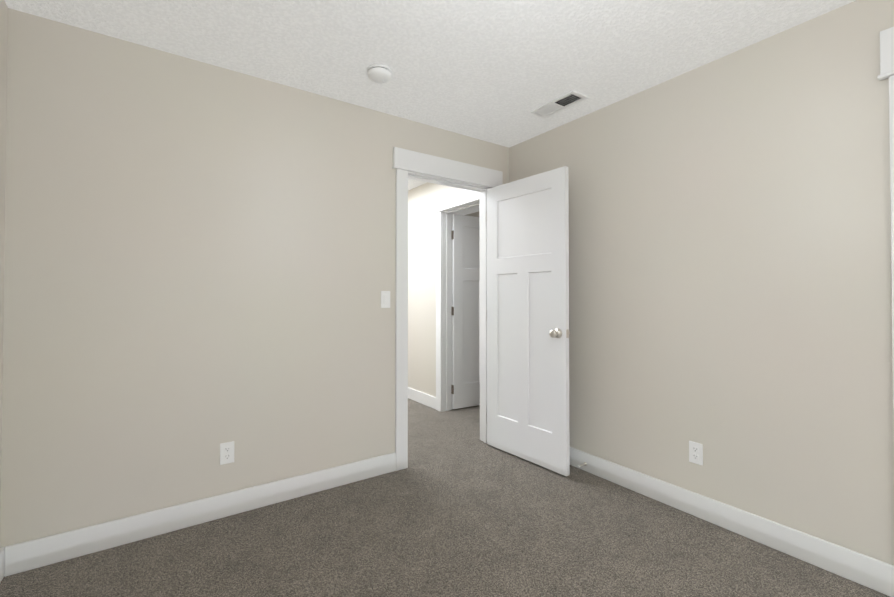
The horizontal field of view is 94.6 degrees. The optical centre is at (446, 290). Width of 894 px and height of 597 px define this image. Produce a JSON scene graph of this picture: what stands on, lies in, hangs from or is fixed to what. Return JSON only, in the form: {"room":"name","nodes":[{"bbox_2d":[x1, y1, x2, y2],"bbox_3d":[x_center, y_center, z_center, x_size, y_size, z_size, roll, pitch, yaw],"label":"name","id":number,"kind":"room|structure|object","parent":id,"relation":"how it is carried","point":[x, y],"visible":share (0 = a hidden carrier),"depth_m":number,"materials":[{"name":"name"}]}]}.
{"room":"empty bedroom","nodes":[
{"label":"empty bedroom","id":0,"kind":"room"},
{"bbox_2d":[0,0,7,535],"bbox_3d":[-1.007,-0.021,0.381,0.120,2.440,3.540,1,-1,-35],"label":"wall","id":1,"kind":"structure","parent":0,"point":[3,51],"depth_m":1.75,"materials":[{"name":"paint"}]},
{"bbox_2d":[0,545,11,582],"bbox_3d":[-0.950,1.137,0.405,0.019,0.125,3.300,1,-1,-35],"label":"baseboard","id":2,"kind":"structure","parent":1,"relation":"attached to","point":[5,552],"depth_m":1.75,"materials":[{"name":"paint"}]},
{"bbox_2d":[0,8,508,547],"bbox_3d":[-0.723,0.009,2.661,2.950,2.440,0.120,1,-1,-35],"label":"wall","id":3,"kind":"structure","parent":0,"point":[198,262],"depth_m":2.13,"materials":[{"name":"paint"}]},
{"bbox_2d":[12,452,395,574],"bbox_3d":[-1.111,1.162,2.294,1.850,0.125,0.015,1,-1,-35],"label":"baseboard","id":4,"kind":"structure","parent":3,"relation":"attached to","point":[44,551],"depth_m":2.11,"materials":[{"name":"paint"}]},
{"bbox_2d":[220,441,233,464],"bbox_3d":[-1.194,0.883,2.243,0.070,0.115,0.008,1,-1,-35],"label":"outlet","id":5,"kind":"object","parent":3,"relation":"attached to","point":[226,452],"visible":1,"depth_m":2.24,"materials":[{"name":"white plastic"}]},
{"bbox_2d":[381,291,389,307],"bbox_3d":[-0.414,0.061,2.795,0.070,0.115,0.012,1,-1,-35],"label":"light switch","id":6,"kind":"object","parent":3,"relation":"attached to","point":[385,299],"visible":1,"depth_m":2.79,"materials":[{"name":"white plastic"}]},
{"bbox_2d":[392,147,502,470],"bbox_3d":[0.000,0.128,3.162,1.008,2.215,0.188,1,-1,-35],"label":"door frame","id":7,"kind":"structure","parent":3,"relation":"attached to","point":[413,165],"depth_m":2.89,"materials":[{"name":"paint"}]},
{"bbox_2d":[487,166,569,475],"bbox_3d":[0.563,0.201,3.015,0.174,2.035,0.771,1,-1,-38],"label":"door","id":8,"kind":"structure","parent":3,"relation":"in","point":[528,332],"depth_m":2.96,"materials":[{"name":"paint"}]},
{"bbox_2d":[4,0,855,214],"bbox_3d":[-0.008,-1.258,2.919,4.640,0.100,6.540,1,-1,-35],"label":"ceiling","id":9,"kind":"structure","parent":0,"point":[495,71],"depth_m":2.03,"materials":[{"name":"white paint"}]},
{"bbox_2d":[367,64,392,82],"bbox_3d":[-0.372,-1.191,2.287,0.142,0.051,0.142,1,-1,-35],"label":"smoke detector","id":10,"kind":"object","parent":9,"relation":"attached to","point":[379,73],"visible":1,"depth_m":2.25,"materials":[{"name":"white plastic"}]},
{"bbox_2d":[530,90,587,117],"bbox_3d":[0.722,-1.206,2.683,0.150,0.012,0.355,1,-1,-35],"label":"ceiling vent","id":11,"kind":"object","parent":9,"relation":"in","point":[562,102],"visible":1,"depth_m":2.67,"materials":[{"name":"metal"}]},
{"bbox_2d":[0,398,889,596],"bbox_3d":[-0.008,1.282,2.886,4.640,0.100,6.540,1,-1,-35],"label":"floor","id":12,"kind":"structure","parent":0,"point":[457,507],"depth_m":1.95,"materials":[{"name":"carpet"}]},
{"bbox_2d":[465,212,479,216],"bbox_3d":[1.020,0.045,5.383,0.120,2.440,3.640,1,-1,-35],"label":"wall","id":13,"kind":"structure","parent":0,"point":[475,214],"depth_m":6.15,"materials":[{"name":"paint"}]},
{"bbox_2d":[408,0,893,564],"bbox_3d":[0.657,0.018,3.365,0.120,2.440,6.540,1,-1,-35],"label":"wall","id":14,"kind":"structure","parent":0,"point":[730,262],"depth_m":2.07,"materials":[{"name":"paint"}]},
{"bbox_2d":[408,387,435,408],"bbox_3d":[-0.654,1.199,5.114,0.019,0.125,1.905,1,-1,-35],"label":"baseboard","id":15,"kind":"structure","parent":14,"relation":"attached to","point":[423,398],"depth_m":4.55,"materials":[{"name":"paint"}]},
{"bbox_2d":[433,189,478,411],"bbox_3d":[0.218,0.139,3.995,0.188,2.215,1.008,1,-1,-35],"label":"door frame","id":16,"kind":"structure","parent":14,"relation":"attached to","point":[446,207],"depth_m":4.29,"materials":[{"name":"paint"}]},
{"bbox_2d":[451,214,479,408],"bbox_3d":[0.391,0.221,4.513,0.771,2.035,0.174,0,-1,-30],"label":"hall door","id":17,"kind":"structure","parent":14,"relation":"in","point":[465,311],"depth_m":4.39,"materials":[{"name":"paint"}]},
{"bbox_2d":[689,441,702,465],"bbox_3d":[1.351,0.883,2.243,0.008,0.115,0.070,1,-1,-35],"label":"outlet","id":18,"kind":"object","parent":14,"relation":"attached to","point":[695,453],"visible":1,"depth_m":2.24,"materials":[{"name":"white plastic"}]},
{"bbox_2d":[570,447,893,596],"bbox_3d":[1.134,1.165,2.524,0.040,0.125,2.200,1,-1,-35],"label":"baseboard","id":19,"kind":"structure","parent":14,"relation":"attached to","point":[864,570],"depth_m":2.01,"materials":[{"name":"paint"}]},
{"bbox_2d":[877,27,893,417],"bbox_3d":[2.085,0.081,1.281,0.154,2.260,1.008,1,-1,-35],"label":"trim","id":20,"kind":"structure","parent":14,"relation":"attached to","point":[886,53],"depth_m":1.64,"materials":[{"name":"paint"}]}
]}

